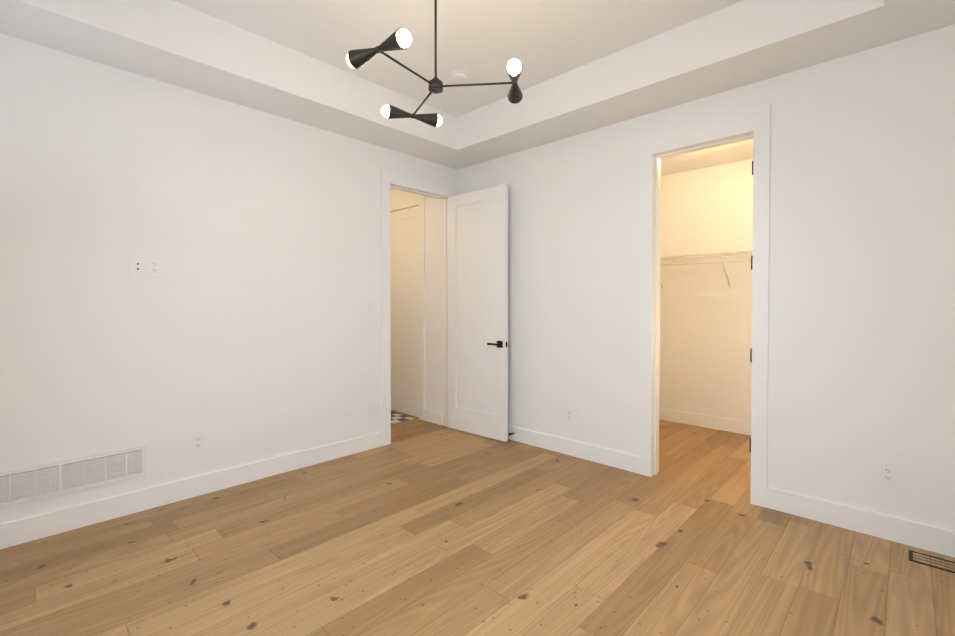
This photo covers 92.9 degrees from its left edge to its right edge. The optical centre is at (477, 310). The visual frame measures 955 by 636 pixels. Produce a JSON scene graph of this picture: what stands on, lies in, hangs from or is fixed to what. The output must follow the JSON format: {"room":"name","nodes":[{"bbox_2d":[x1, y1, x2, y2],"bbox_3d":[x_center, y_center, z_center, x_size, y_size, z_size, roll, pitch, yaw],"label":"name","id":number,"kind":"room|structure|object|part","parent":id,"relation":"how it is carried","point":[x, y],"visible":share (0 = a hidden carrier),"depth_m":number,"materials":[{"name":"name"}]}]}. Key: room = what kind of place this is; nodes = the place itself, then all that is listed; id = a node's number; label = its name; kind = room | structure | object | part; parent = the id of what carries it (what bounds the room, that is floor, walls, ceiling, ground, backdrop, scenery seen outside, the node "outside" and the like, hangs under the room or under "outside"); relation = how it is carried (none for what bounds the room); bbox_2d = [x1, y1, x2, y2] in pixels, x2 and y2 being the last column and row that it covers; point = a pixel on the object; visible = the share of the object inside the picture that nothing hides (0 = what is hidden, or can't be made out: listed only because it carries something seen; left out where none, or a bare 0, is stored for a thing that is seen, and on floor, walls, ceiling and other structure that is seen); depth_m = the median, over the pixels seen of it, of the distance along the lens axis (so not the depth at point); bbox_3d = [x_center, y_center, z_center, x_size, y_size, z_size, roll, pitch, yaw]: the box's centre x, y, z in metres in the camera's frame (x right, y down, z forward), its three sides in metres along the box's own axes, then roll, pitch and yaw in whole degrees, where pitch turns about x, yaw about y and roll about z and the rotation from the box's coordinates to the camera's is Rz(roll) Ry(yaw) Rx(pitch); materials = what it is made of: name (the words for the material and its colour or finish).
{"room":"empty bedroom","nodes":[
{"label":"empty bedroom","id":0,"kind":"room"},
{"bbox_2d":[0,34,457,523],"bbox_3d":[-1.631,-0.262,3.458,0.120,3.040,4.240,1,1,44],"label":"wall","id":1,"kind":"structure","parent":0,"point":[245,329],"depth_m":2.99,"materials":[{"name":"paint"}]},
{"bbox_2d":[0,445,145,508],"bbox_3d":[-2.381,0.957,2.590,0.011,0.195,0.803,1,1,44],"label":"air vent","id":2,"kind":"object","parent":1,"relation":"in","point":[23,485],"visible":1,"depth_m":2.62,"materials":[{"name":"white metal"}]},
{"bbox_2d":[130,257,144,275],"bbox_3d":[-2.127,-0.274,2.840,0.012,0.117,0.072,1,1,44],"label":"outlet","id":3,"kind":"object","parent":1,"relation":"attached to","point":[137,266],"visible":1,"depth_m":2.84,"materials":[{"name":"white plastic"}]},
{"bbox_2d":[148,258,161,276],"bbox_3d":[-2.066,-0.275,2.906,0.010,0.117,0.072,1,1,44],"label":"outlet","id":4,"kind":"object","parent":1,"relation":"attached to","point":[154,267],"visible":1,"depth_m":2.90,"materials":[{"name":"white plastic"}]},
{"bbox_2d":[0,432,382,548],"bbox_3d":[-1.909,1.198,3.088,0.015,0.130,2.992,1,1,44],"label":"baseboard","id":5,"kind":"structure","parent":1,"relation":"attached to","point":[24,530],"depth_m":2.95,"materials":[{"name":"paint"}]},
{"bbox_2d":[192,433,203,451],"bbox_3d":[-1.905,0.901,3.092,0.010,0.117,0.072,1,1,44],"label":"outlet","id":6,"kind":"object","parent":1,"relation":"attached to","point":[197,442],"visible":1,"depth_m":3.09,"materials":[{"name":"white plastic"}]},
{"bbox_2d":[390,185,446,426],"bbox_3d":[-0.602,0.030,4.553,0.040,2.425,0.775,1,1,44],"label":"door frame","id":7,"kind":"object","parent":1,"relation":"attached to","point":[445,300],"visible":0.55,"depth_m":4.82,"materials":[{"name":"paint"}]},
{"bbox_2d":[381,171,456,445],"bbox_3d":[-0.598,-0.015,4.549,0.156,2.515,0.955,1,1,44],"label":"door frame","id":8,"kind":"structure","parent":1,"relation":"attached to","point":[387,179],"depth_m":4.19,"materials":[{"name":"paint"}]},
{"bbox_2d":[448,184,507,441],"bbox_3d":[-0.016,0.028,4.513,0.774,2.410,0.144,1,1,42],"label":"bedroom door","id":9,"kind":"structure","parent":1,"relation":"in","point":[478,312],"depth_m":4.47,"materials":[{"name":"paint"}]},
{"bbox_3d":[0.207,0.321,4.320,0.178,0.064,0.144,1,1,42],"label":"handle","id":10,"kind":"part","parent":9,"relation":"part of","materials":[{"name":"black metal"}]},
{"bbox_2d":[390,188,442,412],"bbox_3d":[-0.877,-0.290,5.428,1.500,3.040,0.120,1,1,44],"label":"wall","id":11,"kind":"structure","parent":0,"point":[433,312],"depth_m":4.97,"materials":[{"name":"paint"}]},
{"bbox_2d":[390,206,418,416],"bbox_3d":[-0.930,0.016,5.399,0.764,2.410,0.092,1,1,44],"label":"hall door","id":12,"kind":"structure","parent":11,"relation":"in","point":[404,275],"depth_m":5.35,"materials":[{"name":"paint"}]},
{"bbox_2d":[390,195,424,420],"bbox_3d":[-0.936,-0.027,5.392,0.950,2.515,0.018,1,1,44],"label":"door frame","id":13,"kind":"structure","parent":11,"relation":"attached to","point":[414,201],"depth_m":5.09,"materials":[{"name":"paint"}]},
{"bbox_2d":[424,409,442,424],"bbox_3d":[-0.485,1.172,4.982,0.290,0.130,0.015,1,1,44],"label":"baseboard","id":14,"kind":"structure","parent":11,"relation":"attached to","point":[431,416],"depth_m":4.95,"materials":[{"name":"paint"}]},
{"bbox_2d":[174,0,742,116],"bbox_3d":[-0.132,-1.839,3.219,5.593,0.120,5.990,1,1,44],"label":"ceiling","id":15,"kind":"structure","parent":0,"point":[482,41],"depth_m":2.89,"materials":[{"name":"paint"}]},
{"bbox_2d":[346,0,522,126],"bbox_3d":[-0.216,-1.375,2.057,0.815,0.776,0.773,1,1,44],"label":"chandelier","id":16,"kind":"object","parent":15,"relation":"hanging from","point":[399,39],"visible":1,"depth_m":2.04,"materials":[{"name":"black metal"}]},
{"bbox_2d":[450,70,467,82],"bbox_3d":[-0.138,-1.762,3.426,0.136,0.040,0.136,1,1,44],"label":"smoke detector","id":17,"kind":"object","parent":15,"relation":"attached to","point":[459,76],"visible":1,"depth_m":3.39,"materials":[{"name":"white plastic"}]},
{"bbox_2d":[0,410,954,635],"bbox_3d":[-0.132,1.290,3.263,5.593,0.060,5.990,1,1,44],"label":"floor","id":18,"kind":"structure","parent":0,"point":[417,526],"depth_m":2.32,"materials":[{"name":"brown wood"}]},
{"bbox_2d":[391,412,414,423],"bbox_3d":[-1.077,1.231,5.268,0.660,0.004,0.357,1,1,44],"label":"mat","id":19,"kind":"object","parent":18,"relation":"on","point":[396,417],"visible":0.29,"depth_m":5.16,"materials":[{"name":"beige fabric"}]},
{"bbox_2d":[909,550,954,572],"bbox_3d":[2.353,1.272,2.250,0.310,0.004,0.129,1,1,44],"label":"floor vent","id":20,"kind":"object","parent":18,"relation":"in","point":[932,561],"visible":1,"depth_m":2.29,"materials":[{"name":"black"}]},
{"bbox_2d":[0,0,954,169],"bbox_3d":[-0.191,-1.613,2.071,3.853,0.300,4.000,1,1,44],"label":"ceiling","id":21,"kind":"structure","parent":0,"point":[728,48],"depth_m":2.86,"materials":[{"name":"paint"}]},
{"bbox_2d":[659,159,752,421],"bbox_3d":[2.631,-0.279,4.664,2.240,3.040,0.120,1,1,44],"label":"wall","id":22,"kind":"structure","parent":0,"point":[705,335],"depth_m":4.78,"materials":[{"name":"paint"}]},
{"bbox_2d":[659,408,750,434],"bbox_3d":[2.585,1.176,4.636,2.000,0.130,0.015,1,1,44],"label":"baseboard","id":23,"kind":"structure","parent":22,"relation":"attached to","point":[720,423],"depth_m":4.78,"materials":[{"name":"paint"}]},
{"bbox_2d":[660,250,752,289],"bbox_3d":[2.466,-0.393,4.488,1.988,0.343,0.361,1,1,44],"label":"wire closet shelf","id":24,"kind":"object","parent":22,"relation":"attached to","point":[701,256],"visible":0.5,"depth_m":4.53,"materials":[{"name":"white metal"}]},
{"bbox_2d":[458,24,954,530],"bbox_3d":[1.271,-0.264,3.542,3.973,3.040,0.120,1,1,44],"label":"wall","id":25,"kind":"structure","parent":0,"point":[862,280],"depth_m":2.73,"materials":[{"name":"paint"}]},
{"bbox_2d":[566,408,572,422],"bbox_3d":[0.793,0.906,3.923,0.072,0.117,0.010,1,1,44],"label":"electrical outlet","id":26,"kind":"object","parent":25,"relation":"attached to","point":[569,414],"visible":1,"depth_m":3.92,"materials":[{"name":"white plastic"}]},
{"bbox_2d":[508,425,638,473],"bbox_3d":[0.517,1.183,4.185,2.020,0.130,0.015,1,1,44],"label":"baseboard","id":27,"kind":"structure","parent":25,"relation":"attached to","point":[629,462],"depth_m":3.86,"materials":[{"name":"paint"}]},
{"bbox_2d":[639,103,770,507],"bbox_3d":[1.604,0.048,3.238,0.660,2.425,0.040,1,1,44],"label":"door frame","id":28,"kind":"object","parent":25,"relation":"attached to","point":[657,281],"visible":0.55,"depth_m":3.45,"materials":[{"name":"paint"}]},
{"bbox_2d":[749,161,752,451],"bbox_3d":[1.803,-0.021,2.974,0.012,1.900,0.050,1,1,44],"label":"closet jamb hinges","id":29,"kind":"object","parent":25,"relation":"attached to","point":[751,348],"visible":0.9,"depth_m":2.96,"materials":[{"name":"black metal"}]},
{"bbox_2d":[767,487,954,557],"bbox_3d":[2.202,1.205,2.585,0.950,0.130,0.015,1,1,44],"label":"baseboard","id":30,"kind":"structure","parent":25,"relation":"attached to","point":[886,527],"depth_m":2.57,"materials":[{"name":"paint"}]},
{"bbox_2d":[879,462,896,486],"bbox_3d":[2.276,0.909,2.514,0.072,0.117,0.010,1,1,44],"label":"electrical outlet","id":31,"kind":"object","parent":25,"relation":"attached to","point":[887,474],"visible":1,"depth_m":2.51,"materials":[{"name":"white plastic"}]},
{"bbox_2d":[661,139,753,175],"bbox_3d":[2.029,-1.640,4.011,2.000,0.300,1.630,1,1,44],"label":"ceiling","id":32,"kind":"structure","parent":0,"point":[722,155],"depth_m":4.47,"materials":[{"name":"paint"}]}
]}

